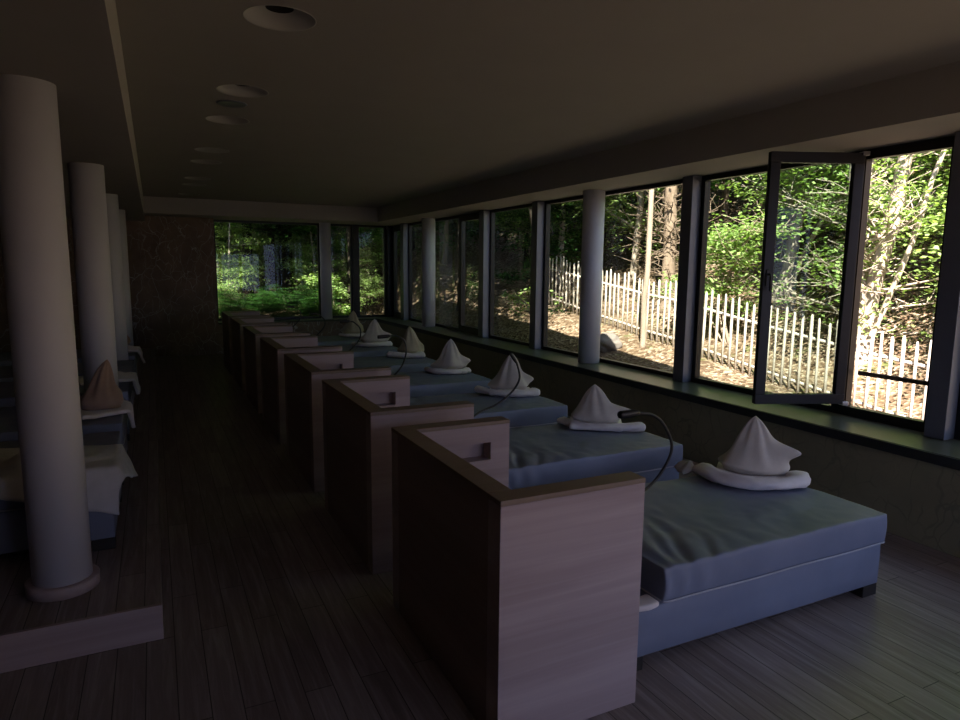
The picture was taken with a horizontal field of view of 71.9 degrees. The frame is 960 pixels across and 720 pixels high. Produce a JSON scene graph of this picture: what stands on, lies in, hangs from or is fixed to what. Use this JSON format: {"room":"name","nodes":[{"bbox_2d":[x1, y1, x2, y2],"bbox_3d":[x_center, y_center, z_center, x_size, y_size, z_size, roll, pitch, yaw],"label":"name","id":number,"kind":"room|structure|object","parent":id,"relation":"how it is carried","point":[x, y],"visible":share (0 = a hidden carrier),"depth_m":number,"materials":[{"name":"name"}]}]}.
{"room":"spa","nodes":[
{"label":"spa","id":0,"kind":"room"},
{"bbox_2d":[0,215,376,356],"bbox_3d":[-6.090,-1.527,13.754,8.030,4.000,0.600,-3,9,-26],"label":"wall","id":1,"kind":"structure","parent":0,"point":[172,270],"depth_m":13.35,"materials":[{"name":"brown stone"}]},
{"bbox_2d":[213,219,320,320],"bbox_3d":[-4.647,-1.962,14.573,2.258,2.136,0.070,-3,9,-26],"label":"window","id":2,"kind":"structure","parent":1,"relation":"in","point":[214,220],"depth_m":14.74,"materials":[{"name":"black metal"}]},
{"bbox_2d":[218,317,376,323],"bbox_3d":[-4.066,-0.893,14.838,3.415,0.038,0.655,-3,9,-26],"label":"trim","id":3,"kind":"structure","parent":1,"relation":"on","point":[359,318],"depth_m":14.79,"materials":[{"name":"stone"}]},
{"bbox_2d":[319,223,332,318],"bbox_3d":[-3.469,-1.995,14.892,0.250,2.140,0.250,-3,9,-26],"label":"column","id":4,"kind":"structure","parent":3,"relation":"on","point":[324,228],"depth_m":14.79,"materials":[{"name":"paint"}]},
{"bbox_2d":[331,224,358,317],"bbox_3d":[-3.241,-2.040,15.232,0.849,2.136,0.115,-3,9,-26],"label":"window","id":5,"kind":"structure","parent":1,"relation":"in","point":[353,249],"depth_m":15.33,"materials":[{"name":"black metal"}]},
{"bbox_2d":[357,225,386,316],"bbox_3d":[-2.551,-2.084,15.592,0.709,2.136,0.070,-3,9,-26],"label":"window","id":6,"kind":"structure","parent":1,"relation":"in","point":[358,226],"depth_m":15.62,"materials":[{"name":"black metal"}]},
{"bbox_2d":[0,0,959,225],"bbox_3d":[-2.237,-2.101,6.239,8.850,0.710,17.200,-3,9,-26],"label":"ceiling","id":7,"kind":"structure","parent":0,"point":[377,112],"depth_m":4.50,"materials":[{"name":"paint"}]},
{"bbox_2d":[194,147,228,152],"bbox_3d":[-2.951,-2.417,7.269,0.364,0.222,0.364,-3,9,-26],"label":"ceiling lamp","id":8,"kind":"object","parent":7,"relation":"hanging from","point":[201,149],"visible":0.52,"depth_m":7.39,"materials":[{"name":"metal"}]},
{"bbox_2d":[205,115,249,124],"bbox_3d":[-2.195,-2.196,5.740,0.364,0.222,0.364,-3,9,-26],"label":"ceiling lamp","id":9,"kind":"object","parent":7,"relation":"hanging from","point":[223,119],"visible":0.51,"depth_m":5.86,"materials":[{"name":"metal"}]},
{"bbox_2d":[216,100,246,107],"bbox_3d":[-1.937,-1.997,5.165,0.230,0.011,0.230,-3,9,-26],"label":"ceiling speaker","id":10,"kind":"object","parent":7,"relation":"attached to","point":[226,103],"visible":1,"depth_m":5.14,"materials":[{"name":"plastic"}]},
{"bbox_2d":[216,84,268,97],"bbox_3d":[-1.720,-2.058,4.780,0.364,0.222,0.364,-3,9,-26],"label":"ceiling lamp","id":11,"kind":"object","parent":7,"relation":"hanging from","point":[238,90],"visible":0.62,"depth_m":4.88,"materials":[{"name":"metal"}]},
{"bbox_2d":[242,5,316,30],"bbox_3d":[-1.021,-1.853,3.367,0.364,0.222,0.364,-3,9,-26],"label":"ceiling lamp","id":12,"kind":"object","parent":7,"relation":"hanging from","point":[273,17],"visible":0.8,"depth_m":3.45,"materials":[{"name":"metal"}]},
{"bbox_2d":[0,354,959,719],"bbox_3d":[-2.362,1.009,6.413,8.050,0.120,16.420,-3,9,-26],"label":"floor","id":13,"kind":"structure","parent":0,"point":[271,612],"depth_m":3.33,"materials":[{"name":"brown wood"}]},
{"bbox_2d":[0,348,163,672],"bbox_3d":[-5.574,0.659,7.601,3.350,0.180,11.351,-3,9,-26],"label":"platform","id":14,"kind":"object","parent":13,"relation":"on","point":[125,609],"visible":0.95,"depth_m":3.38,"materials":[{"name":"brown wood"}]},
{"bbox_2d":[0,74,99,602],"bbox_3d":[-2.159,-0.060,3.277,0.334,2.510,0.334,-3,9,-26],"label":"column","id":15,"kind":"structure","parent":14,"relation":"on","point":[33,223],"depth_m":3.18,"materials":[{"name":"paint"}]},
{"bbox_2d":[0,431,121,553],"bbox_3d":[-3.189,0.857,3.909,1.878,0.498,1.008,-3,9,-26],"label":"bed","id":16,"kind":"object","parent":14,"relation":"on","point":[13,526],"visible":0.18,"depth_m":3.85,"materials":[{"name":"blue fabric"}]},
{"bbox_2d":[0,448,24,502],"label":"towel","id":17,"kind":"object","parent":16,"relation":"on","point":[11,482],"depth_m":3.63,"materials":[{"name":"fabric"}]},
{"bbox_2d":[84,444,137,514],"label":"towel","id":18,"kind":"object","parent":16,"relation":"on","point":[109,469],"depth_m":3.81,"materials":[{"name":"fabric"}]},
{"bbox_2d":[0,399,128,484],"bbox_3d":[-3.747,0.694,5.037,1.878,0.498,1.008,-3,9,-26],"label":"bed","id":19,"kind":"object","parent":14,"relation":"on","point":[8,415],"visible":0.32,"depth_m":4.97,"materials":[{"name":"blue fabric"}]},
{"bbox_2d":[81,400,135,427],"bbox_3d":[-3.011,0.454,5.305,0.453,0.198,0.523,6,10,35],"label":"towel","id":20,"kind":"object","parent":19,"relation":"on","point":[127,407],"visible":0.45,"depth_m":5.17,"materials":[{"name":"fabric"}]},
{"bbox_2d":[80,359,123,409],"bbox_3d":[-2.984,0.188,5.178,0.263,0.380,0.272,4,9,25],"label":"pillow","id":21,"kind":"object","parent":20,"relation":"on","point":[102,392],"visible":0.98,"depth_m":5.15,"materials":[{"name":"brown fabric"}]},
{"bbox_2d":[0,382,132,440],"bbox_3d":[-4.367,0.512,6.291,1.878,0.498,1.008,-3,9,-26],"label":"bed","id":22,"kind":"object","parent":14,"relation":"on","point":[7,392],"visible":0.14,"depth_m":6.24,"materials":[{"name":"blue fabric"}]},
{"bbox_2d":[78,371,139,394],"bbox_3d":[-3.752,0.227,6.724,0.590,0.229,0.492,-6,10,-38],"label":"towel","id":23,"kind":"object","parent":22,"relation":"on","point":[122,376],"visible":0.44,"depth_m":6.66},
{"bbox_2d":[0,360,134,404],"bbox_3d":[-4.930,0.348,7.429,1.878,0.498,1.008,-3,9,-26],"label":"bed","id":24,"kind":"object","parent":14,"relation":"on","point":[6,372],"visible":0.2,"depth_m":7.49,"materials":[{"name":"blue fabric"}]},
{"bbox_2d":[0,349,137,373],"bbox_3d":[-5.563,0.163,8.709,1.878,0.498,1.008,-3,9,-26],"label":"bed","id":25,"kind":"object","parent":14,"relation":"on","point":[5,357],"visible":0.11,"depth_m":8.55,"materials":[{"name":"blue fabric"}]},
{"bbox_2d":[67,162,118,392],"bbox_3d":[-3.389,-0.430,5.844,0.334,2.510,0.334,-3,9,-26],"label":"column","id":26,"kind":"structure","parent":14,"relation":"on","point":[87,190],"depth_m":5.70,"materials":[{"name":"paint"}]},
{"bbox_2d":[106,193,128,360],"bbox_3d":[-4.585,-0.779,8.251,0.334,2.510,0.334,-3,9,-26],"label":"column","id":27,"kind":"structure","parent":14,"relation":"on","point":[111,199],"depth_m":8.16,"materials":[{"name":"paint"}]},
{"bbox_2d":[119,209,133,345],"bbox_3d":[-5.710,-1.106,10.515,0.334,2.510,0.334,-3,9,-26],"label":"column","id":28,"kind":"structure","parent":14,"relation":"on","point":[122,216],"depth_m":10.44,"materials":[{"name":"paint"}]},
{"bbox_2d":[318,336,360,345],"bbox_3d":[-3.034,-0.161,12.498,1.878,0.498,1.008,-3,9,-26],"label":"bed","id":29,"kind":"object","parent":13,"relation":"on","point":[322,340],"visible":0.22,"depth_m":12.25,"materials":[{"name":"blue fabric"}]},
{"bbox_2d":[339,332,364,336],"bbox_3d":[-2.488,-0.506,12.940,0.545,0.071,0.538,-3,9,-26],"label":"towel","id":30,"kind":"object","parent":29,"relation":"on","point":[363,333],"visible":0.77,"depth_m":12.72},
{"bbox_2d":[340,311,363,333],"bbox_3d":[-2.509,-0.746,12.954,0.456,0.440,0.276,-1,8,-12],"label":"pillow","id":31,"kind":"object","parent":30,"relation":"on","point":[350,327],"visible":0.89,"depth_m":12.88,"materials":[{"name":"fabric"}]},
{"bbox_2d":[331,345,397,356],"bbox_3d":[-2.319,0.048,11.050,1.878,0.498,1.008,-3,9,-26],"label":"bed","id":32,"kind":"object","parent":13,"relation":"on","point":[383,350],"visible":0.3,"depth_m":10.86,"materials":[{"name":"blue fabric"}]},
{"bbox_2d":[351,341,392,346],"bbox_3d":[-1.875,-0.296,11.430,0.690,0.085,0.568,-3,9,-26],"label":"towel","id":33,"kind":"object","parent":32,"relation":"on","point":[385,343],"visible":0.89,"depth_m":11.22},
{"bbox_2d":[360,319,391,342],"bbox_3d":[-1.814,-0.512,11.470,0.581,0.400,0.280,-1,8,-9],"label":"pillow","id":34,"kind":"object","parent":33,"relation":"on","point":[374,329],"visible":0.88,"depth_m":11.39,"materials":[{"name":"beige fabric"}]},
{"bbox_2d":[354,356,435,372],"bbox_3d":[-1.603,0.257,9.603,1.878,0.498,1.008,-3,9,-26],"label":"bed","id":35,"kind":"object","parent":13,"relation":"on","point":[410,364],"visible":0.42,"depth_m":9.45,"materials":[{"name":"blue fabric"}]},
{"bbox_2d":[386,351,424,357],"bbox_3d":[-1.122,-0.099,10.035,0.588,0.094,0.460,0,8,-5],"label":"towel","id":36,"kind":"object","parent":35,"relation":"on","point":[419,354],"visible":0.94,"depth_m":9.87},
{"bbox_2d":[397,326,423,352],"bbox_3d":[-1.053,-0.311,10.048,0.416,0.410,0.282,0,8,-5],"label":"pillow","id":37,"kind":"object","parent":36,"relation":"on","point":[414,345],"visible":0.94,"depth_m":9.99,"materials":[{"name":"fabric"}]},
{"bbox_2d":[222,311,645,719],"bbox_3d":[-2.049,0.288,7.531,0.674,1.002,11.017,-3,9,-26],"label":"wall","id":38,"kind":"structure","parent":13,"relation":"on","point":[526,600],"depth_m":2.84,"materials":[{"name":"brown wood"}]},
{"bbox_2d":[474,353,520,416],"bbox_3d":[0.037,0.211,4.500,0.108,0.476,0.688,7,10,38],"label":"reading lamp","id":39,"kind":"object","parent":38,"relation":"attached to","point":[511,354],"visible":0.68,"depth_m":4.68,"materials":[{"name":"black metal"}]},
{"bbox_2d":[617,409,672,491],"bbox_3d":[0.701,0.452,3.082,0.185,0.404,0.673,6,10,34],"label":"reading lamp","id":40,"kind":"object","parent":38,"relation":"attached to","point":[623,414],"visible":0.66,"depth_m":3.23,"materials":[{"name":"black metal"}]},
{"bbox_2d":[391,371,490,396],"bbox_3d":[-0.887,0.467,8.156,1.878,0.498,1.008,-3,9,-26],"label":"bed","id":41,"kind":"object","parent":13,"relation":"on","point":[422,383],"visible":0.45,"depth_m":7.95,"materials":[{"name":"blue fabric"}]},
{"bbox_2d":[424,367,470,373],"bbox_3d":[-0.421,0.122,8.589,0.621,0.071,0.440,0,8,-2],"label":"towel","id":42,"kind":"object","parent":41,"relation":"on","point":[465,370],"visible":0.88,"depth_m":8.42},
{"bbox_2d":[430,339,470,368],"bbox_3d":[-0.383,-0.084,8.583,0.522,0.380,0.284,0,8,-2],"label":"pillow","id":43,"kind":"object","parent":42,"relation":"on","point":[450,357],"visible":1,"depth_m":8.54,"materials":[{"name":"beige fabric"}]},
{"bbox_2d":[410,393,567,428],"bbox_3d":[-0.172,0.676,6.709,1.878,0.498,1.008,-3,9,-26],"label":"bed","id":44,"kind":"object","parent":13,"relation":"on","point":[529,411],"visible":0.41,"depth_m":6.61,"materials":[{"name":"blue fabric"}]},
{"bbox_2d":[474,385,539,396],"bbox_3d":[0.299,0.324,7.164,0.619,0.080,0.538,-3,9,-26],"label":"towel","id":45,"kind":"object","parent":44,"relation":"on","point":[528,391],"visible":0.87,"depth_m":7.00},
{"bbox_2d":[488,354,533,389],"bbox_3d":[0.333,0.117,7.156,0.497,0.390,0.282,1,8,2],"label":"pillow","id":46,"kind":"object","parent":45,"relation":"on","point":[507,377],"visible":0.8,"depth_m":7.09,"materials":[{"name":"beige fabric"}]},
{"bbox_2d":[508,424,682,489],"bbox_3d":[0.544,0.885,5.261,1.878,0.498,1.008,-3,9,-26],"label":"bed","id":47,"kind":"object","parent":13,"relation":"on","point":[546,454],"visible":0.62,"depth_m":5.04,"materials":[{"name":"blue fabric"}]},
{"bbox_2d":[557,416,645,431],"bbox_3d":[1.040,0.540,5.716,0.754,0.067,0.382,2,8,9],"label":"towel","id":48,"kind":"object","parent":47,"relation":"on","point":[573,424],"visible":0.85,"depth_m":5.55,"materials":[{"name":"fabric"}]},
{"bbox_2d":[571,384,630,422],"bbox_3d":[1.047,0.366,5.703,0.518,0.317,0.277,2,8,9],"label":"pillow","id":49,"kind":"object","parent":48,"relation":"on","point":[594,406],"visible":0.98,"depth_m":5.63,"materials":[{"name":"beige fabric"}]},
{"bbox_2d":[636,475,886,670],"bbox_3d":[1.260,1.094,3.814,1.878,0.498,1.008,-3,9,-26],"label":"bed","id":50,"kind":"object","parent":13,"relation":"on","point":[716,557],"visible":0.71,"depth_m":3.47,"materials":[{"name":"blue fabric"}]},
{"bbox_2d":[639,594,658,611],"bbox_3d":[0.741,1.122,3.049,0.155,0.030,0.109,-3,9,-26],"label":"folded towel","id":51,"kind":"object","parent":50,"relation":"on","point":[647,603],"visible":0.59,"depth_m":3.03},
{"bbox_2d":[692,462,810,490],"bbox_3d":[1.766,0.733,4.318,0.633,0.084,0.610,-3,9,-26],"label":"towel","id":52,"kind":"object","parent":50,"relation":"on","point":[794,479],"visible":0.84,"depth_m":4.12,"materials":[{"name":"fabric"}]},
{"bbox_2d":[674,460,694,474],"bbox_3d":[1.413,0.724,4.478,0.142,0.084,0.151,-1,8,-12],"label":"cloth napkin","id":53,"kind":"object","parent":52,"relation":"on","point":[684,466],"visible":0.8,"depth_m":4.46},
{"bbox_2d":[718,416,800,475],"bbox_3d":[1.825,0.544,4.319,0.500,0.361,0.282,4,9,24],"label":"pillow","id":54,"kind":"object","parent":52,"relation":"on","point":[754,451],"visible":1,"depth_m":4.25,"materials":[{"name":"beige fabric"}]},
{"bbox_2d":[378,322,959,557],"bbox_3d":[1.430,0.689,8.456,0.620,1.220,17.200,-3,9,-26],"label":"wall","id":55,"kind":"structure","parent":0,"point":[920,500],"depth_m":5.28,"materials":[{"name":"beige paint"}]},
{"bbox_2d":[386,226,393,316],"bbox_3d":[-2.127,-2.102,15.749,0.189,2.136,0.170,-3,9,-26],"label":"window","id":56,"kind":"structure","parent":55,"relation":"attached to","point":[389,229],"depth_m":15.66,"materials":[{"name":"black metal"}]},
{"bbox_2d":[393,223,408,319],"bbox_3d":[-1.846,-2.021,15.190,0.190,2.136,1.049,-3,9,-26],"label":"window","id":57,"kind":"structure","parent":55,"relation":"in","point":[403,227],"depth_m":14.81,"materials":[{"name":"black metal"}]},
{"bbox_2d":[408,215,459,330],"bbox_3d":[-0.953,-1.779,13.520,0.070,2.136,2.767,-3,9,-26],"label":"window","id":58,"kind":"structure","parent":55,"relation":"in","point":[410,225],"depth_m":14.55,"materials":[{"name":"black metal"}]},
{"bbox_2d":[459,210,489,337],"bbox_3d":[-0.129,-1.519,11.719,0.190,2.136,1.219,-3,9,-26],"label":"window","id":59,"kind":"structure","parent":55,"relation":"in","point":[483,216],"depth_m":11.27,"materials":[{"name":"black metal"}]},
{"bbox_2d":[489,201,544,348],"bbox_3d":[0.519,-1.330,10.408,0.190,2.136,1.729,-3,9,-26],"label":"window","id":60,"kind":"structure","parent":55,"relation":"in","point":[538,207],"depth_m":9.71,"materials":[{"name":"black metal"}]},
{"bbox_2d":[542,175,701,381],"bbox_3d":[1.572,-1.022,8.279,0.190,2.136,3.059,-3,9,-26],"label":"window","id":61,"kind":"structure","parent":55,"relation":"in","point":[692,185],"depth_m":6.99,"materials":[{"name":"black metal"}]},
{"bbox_2d":[372,317,959,459],"bbox_3d":[1.377,0.050,8.461,0.665,0.038,17.020,-3,9,-26],"label":"windowsill","id":62,"kind":"structure","parent":55,"relation":"on","point":[914,439],"depth_m":6.04,"materials":[{"name":"stone"}]},
{"bbox_2d":[422,218,434,326],"bbox_3d":[-1.028,-1.741,13.245,0.270,2.140,0.270,-3,9,-26],"label":"column","id":63,"kind":"structure","parent":62,"relation":"on","point":[428,224],"depth_m":13.13,"materials":[{"name":"paint"}]},
{"bbox_2d":[578,190,604,363],"bbox_3d":[1.403,-1.031,8.329,0.270,2.140,0.270,-3,9,-26],"label":"column","id":64,"kind":"structure","parent":62,"relation":"on","point":[593,215],"depth_m":8.22,"materials":[{"name":"paint"}]},
{"bbox_2d":[377,319,959,470],"bbox_3d":[1.218,0.131,8.023,0.010,0.070,16.360,-3,9,-26],"label":"trim","id":65,"kind":"structure","parent":55,"relation":"attached to","point":[924,456],"depth_m":5.76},
{"bbox_2d":[691,151,858,412],"bbox_3d":[2.670,-0.720,6.194,0.070,2.136,1.687,-3,9,-26],"label":"window","id":66,"kind":"structure","parent":55,"relation":"in","point":[706,180],"depth_m":6.82,"materials":[{"name":"black metal"}]},
{"bbox_2d":[752,132,959,439],"bbox_3d":[2.853,-0.549,4.982,0.868,2.136,1.170,-3,9,-26],"label":"window","id":67,"kind":"structure","parent":55,"relation":"in","point":[943,384],"depth_m":5.17,"materials":[{"name":"black metal"}]},
{"bbox_2d":[954,386,959,439],"bbox_3d":[3.779,-0.377,3.816,0.190,2.136,1.759,-3,9,-26],"label":"window","id":68,"kind":"structure","parent":55,"relation":"in","point":[957,423],"depth_m":4.72,"materials":[{"name":"black metal"}]},
{"label":"outside","id":69,"kind":"structure","parent":0,"visible":0},
{"bbox_2d":[216,155,944,419],"bbox_3d":[0.316,-16.495,20.270,100.000,32.060,100.000,-3,9,-26],"label":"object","id":70,"kind":"structure","parent":69,"point":[563,329],"depth_m":13.78,"materials":[{"name":"brown soil"}]},
{"bbox_2d":[217,284,244,313],"bbox_3d":[-6.833,-1.461,17.429,1.326,1.101,1.229,-5,10,-34],"label":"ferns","id":71,"kind":"object","parent":70,"relation":"on","point":[227,294],"visible":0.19,"depth_m":17.40,"materials":[{"name":"green plant"}]},
{"bbox_2d":[214,222,255,308],"bbox_3d":[-5.824,-7.175,17.639,5.440,11.739,6.013,-3,9,-26],"label":"tree","id":72,"kind":"object","parent":70,"relation":"on","point":[251,289],"visible":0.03,"depth_m":18.76,"materials":[{"name":"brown plant"}]},
{"bbox_2d":[218,291,253,317],"bbox_3d":[-6.198,-1.161,16.506,1.229,1.101,1.326,-2,8,-18],"label":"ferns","id":73,"kind":"object","parent":70,"relation":"on","point":[230,307],"visible":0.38,"depth_m":16.42,"materials":[{"name":"green plant"}]},
{"bbox_2d":[214,222,277,300],"bbox_3d":[-6.727,-3.109,17.988,2.407,3.946,3.295,0,8,0],"label":"tree","id":74,"kind":"object","parent":70,"relation":"on","point":[235,270],"visible":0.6,"depth_m":18.01,"materials":[{"name":"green plant"}]},
{"bbox_2d":[216,222,301,294],"bbox_3d":[-6.626,-4.044,19.670,3.624,4.341,2.648,8,11,43],"label":"tree","id":75,"kind":"object","parent":70,"relation":"on","point":[256,252],"visible":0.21,"depth_m":19.49,"materials":[{"name":"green plant"}]},
{"bbox_2d":[239,289,284,316],"bbox_3d":[-5.581,-1.281,17.158,1.326,1.101,1.229,3,8,15],"label":"ferns","id":76,"kind":"object","parent":70,"relation":"on","point":[269,308],"visible":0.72,"depth_m":17.07,"materials":[{"name":"green plant"}]},
{"bbox_2d":[215,223,316,306],"bbox_3d":[-5.303,-7.262,18.983,4.620,11.540,6.373,0,8,-5],"label":"tree","id":77,"kind":"object","parent":70,"relation":"on","point":[285,272],"visible":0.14,"depth_m":19.12,"materials":[{"name":"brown plant"}]},
{"bbox_2d":[250,284,296,316],"bbox_3d":[-5.633,-1.521,17.957,1.326,1.101,1.229,4,9,23],"label":"ferns","id":78,"kind":"object","parent":70,"relation":"on","point":[271,286],"visible":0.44,"depth_m":17.85,"materials":[{"name":"green plant"}]},
{"bbox_2d":[240,224,343,301],"bbox_3d":[-4.638,-6.742,18.018,6.007,10.889,5.995,-1,8,-8],"label":"tree","id":79,"kind":"object","parent":70,"relation":"on","point":[271,267],"visible":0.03,"depth_m":18.83,"materials":[{"name":"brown plant"}]},
{"bbox_2d":[271,293,318,316],"bbox_3d":[-4.707,-1.192,17.211,1.326,1.101,1.229,-7,11,-42],"label":"ferns","id":80,"kind":"object","parent":70,"relation":"on","point":[296,312],"visible":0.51,"depth_m":17.10,"materials":[{"name":"green plant"}]},
{"bbox_2d":[281,283,317,315],"bbox_3d":[-4.818,-1.584,18.484,1.326,1.101,1.229,8,11,43],"label":"ferns","id":81,"kind":"object","parent":70,"relation":"on","point":[301,291],"visible":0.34,"depth_m":18.34,"materials":[{"name":"green plant"}]},
{"bbox_2d":[275,232,331,283],"bbox_3d":[-5.709,-4.362,21.011,2.407,3.946,3.295,0,8,0],"label":"tree","id":82,"kind":"object","parent":70,"relation":"on","point":[303,236],"visible":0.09,"depth_m":20.96,"materials":[{"name":"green plant"}]},
{"bbox_2d":[277,227,360,311],"bbox_3d":[-4.791,-2.842,19.003,2.768,3.315,2.022,0,8,-2],"label":"tree","id":83,"kind":"object","parent":70,"relation":"on","point":[296,246],"visible":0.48,"depth_m":18.78,"materials":[{"name":"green plant"}]},
{"bbox_2d":[299,289,342,315],"bbox_3d":[-4.303,-1.386,17.867,1.229,1.101,1.326,-1,8,-10],"label":"ferns","id":84,"kind":"object","parent":70,"relation":"on","point":[317,297],"visible":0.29,"depth_m":17.72,"materials":[{"name":"green plant"}]},
{"bbox_2d":[275,226,382,286],"bbox_3d":[-4.931,-5.575,19.597,4.747,7.558,5.313,-2,8,-16],"label":"tree","id":85,"kind":"object","parent":70,"relation":"on","point":[363,229],"visible":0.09,"depth_m":20.09,"materials":[{"name":"green plant"}]},
{"bbox_2d":[297,272,361,315],"bbox_3d":[-4.061,-1.699,18.130,1.624,1.615,1.394,2,8,10],"label":"shrub","id":86,"kind":"object","parent":70,"relation":"on","point":[335,287],"visible":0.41,"depth_m":18.08,"materials":[{"name":"green plant"}]},
{"bbox_2d":[346,227,349,314],"bbox_3d":[-4.034,-4.589,16.473,7.102,7.649,5.625,1,8,1],"label":"tree","id":87,"kind":"object","parent":70,"relation":"on","point":[347,228],"visible":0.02,"depth_m":18.71,"materials":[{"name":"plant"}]},
{"bbox_2d":[331,227,399,306],"bbox_3d":[-3.533,-3.012,19.450,2.965,3.552,2.167,6,9,32],"label":"tree","id":88,"kind":"object","parent":70,"relation":"on","point":[374,278],"visible":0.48,"depth_m":19.36,"materials":[{"name":"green plant"}]},
{"bbox_2d":[343,227,417,278],"bbox_3d":[-2.960,-4.414,20.750,2.407,3.946,3.295,6,10,34],"label":"tree","id":89,"kind":"object","parent":70,"relation":"on","point":[398,234],"visible":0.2,"depth_m":20.73,"materials":[{"name":"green plant"}]},
{"bbox_2d":[397,219,477,264],"bbox_3d":[-1.308,-6.954,20.541,5.625,8.002,5.026,4,9,25],"label":"tree","id":90,"kind":"object","parent":70,"relation":"on","point":[444,242],"visible":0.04,"depth_m":20.58,"materials":[{"name":"green plant"}]},
{"bbox_2d":[399,219,499,249],"bbox_3d":[-1.878,-9.013,20.850,7.456,11.013,6.915,0,8,-2],"label":"tree","id":91,"kind":"object","parent":70,"relation":"on","point":[455,224],"visible":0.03,"depth_m":21.38,"materials":[{"name":"green plant"}]},
{"bbox_2d":[452,212,517,243],"bbox_3d":[0.173,-8.317,21.119,6.147,9.789,6.628,-2,8,-15],"label":"tree","id":92,"kind":"object","parent":70,"relation":"on","point":[467,229],"visible":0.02,"depth_m":22.20,"materials":[{"name":"green plant"}]},
{"bbox_2d":[456,201,611,268],"bbox_3d":[1.552,-7.396,18.085,6.147,9.789,6.628,-5,10,-35],"label":"tree","id":93,"kind":"object","parent":70,"relation":"on","point":[526,262],"visible":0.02,"depth_m":18.49,"materials":[{"name":"green plant"}]},
{"bbox_2d":[502,287,572,319],"bbox_3d":[1.062,-0.895,12.826,0.970,0.993,2.450,-1,8,-13],"label":"shrub","id":94,"kind":"object","parent":70,"relation":"on","point":[520,299],"visible":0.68,"depth_m":13.25,"materials":[{"name":"green plant"}]},
{"bbox_2d":[469,196,609,286],"bbox_3d":[1.249,-4.631,16.240,4.142,6.118,3.842,2,8,11],"label":"tree","id":95,"kind":"object","parent":70,"relation":"on","point":[522,212],"visible":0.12,"depth_m":16.50,"materials":[{"name":"green plant"}]},
{"bbox_2d":[468,193,630,284],"bbox_3d":[1.903,-5.604,16.546,4.574,7.498,6.260,-6,10,-38],"label":"tree","id":96,"kind":"object","parent":70,"relation":"on","point":[561,238],"visible":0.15,"depth_m":17.04,"materials":[{"name":"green plant"}]},
{"bbox_2d":[600,332,622,352],"bbox_3d":[2.223,-0.285,11.816,0.538,0.426,0.587,-3,9,-26],"label":"boulder","id":97,"kind":"object","parent":70,"relation":"on","point":[609,342],"visible":0.67,"depth_m":11.62,"materials":[{"name":"stone"}]},
{"bbox_2d":[567,191,661,242],"bbox_3d":[3.556,-8.750,18.331,6.915,11.013,7.456,2,8,13],"label":"tree","id":98,"kind":"object","parent":70,"relation":"on","point":[655,191],"visible":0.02,"depth_m":19.03,"materials":[{"name":"green plant"}]},
{"bbox_2d":[554,187,720,281],"bbox_3d":[3.478,-5.732,15.190,4.815,7.893,6.590,1,8,2],"label":"tree","id":99,"kind":"object","parent":70,"relation":"on","point":[636,227],"visible":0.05,"depth_m":15.60,"materials":[{"name":"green plant"}]},
{"bbox_2d":[639,189,653,347],"bbox_3d":[3.265,-4.729,11.865,5.958,8.985,3.784,7,10,37],"label":"tree","id":100,"kind":"object","parent":70,"relation":"on","point":[651,192],"visible":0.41,"depth_m":11.32,"materials":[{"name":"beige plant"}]},
{"bbox_2d":[614,186,722,313],"bbox_3d":[4.017,-5.733,13.072,2.593,9.696,2.573,7,10,37],"label":"tree","id":101,"kind":"object","parent":70,"relation":"on","point":[669,232],"visible":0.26,"depth_m":13.41,"materials":[{"name":"brown plant"}]},
{"bbox_2d":[710,175,755,219],"bbox_3d":[6.777,-8.438,17.241,5.973,9.509,6.684,1,8,4],"label":"tree","id":102,"kind":"object","parent":70,"relation":"on","point":[726,191],"visible":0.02,"depth_m":17.33,"materials":[{"name":"green plant"}]},
{"bbox_2d":[651,197,819,344],"bbox_3d":[4.193,-1.487,11.375,2.326,2.646,3.312,1,8,5],"label":"tree","id":103,"kind":"object","parent":70,"relation":"on","point":[718,287],"visible":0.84,"depth_m":11.37,"materials":[{"name":"green plant"}]},
{"bbox_2d":[548,256,931,419],"bbox_3d":[3.554,-0.600,10.971,0.093,2.408,9.942,-3,9,-26],"label":"picket fence","id":104,"kind":"object","parent":70,"relation":"on","point":[890,358],"visible":0.63,"depth_m":9.92,"materials":[{"name":"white wood"}]},
{"bbox_2d":[723,164,893,263],"bbox_3d":[6.429,-5.259,13.498,5.601,6.709,4.093,-2,8,-19],"label":"tree","id":105,"kind":"object","parent":70,"relation":"on","point":[791,221],"visible":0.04,"depth_m":13.60,"materials":[{"name":"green plant"}]},
{"bbox_2d":[719,158,938,300],"bbox_3d":[5.968,-4.343,11.632,3.407,6.767,3.936,-2,8,-20],"label":"tree","id":106,"kind":"object","parent":70,"relation":"on","point":[793,244],"visible":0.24,"depth_m":12.02,"materials":[{"name":"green plant"}]},
{"bbox_2d":[736,149,950,365],"bbox_3d":[5.827,-3.109,9.539,4.236,6.527,4.267,0,8,-3],"label":"tree","id":107,"kind":"object","parent":70,"relation":"on","point":[871,287],"visible":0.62,"depth_m":9.77,"materials":[{"name":"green plant"}]},
{"bbox_2d":[760,149,951,278],"bbox_3d":[6.967,-5.098,11.114,6.919,8.288,5.056,6,9,32],"label":"tree","id":108,"kind":"object","parent":70,"relation":"on","point":[913,175],"visible":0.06,"depth_m":11.01,"materials":[{"name":"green plant"}]},
{"bbox_2d":[879,153,950,296],"bbox_3d":[8.170,-4.623,9.589,4.815,7.893,6.590,-1,8,-12],"label":"tree","id":109,"kind":"object","parent":70,"relation":"on","point":[936,224],"visible":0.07,"depth_m":10.06,"materials":[{"name":"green plant"}]},
{"bbox_2d":[887,163,949,290],"bbox_3d":[7.609,-3.235,7.725,5.931,7.104,4.333,-4,9,-27],"label":"tree","id":110,"kind":"object","parent":70,"relation":"on","point":[933,217],"visible":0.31,"depth_m":8.64,"materials":[{"name":"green plant"}]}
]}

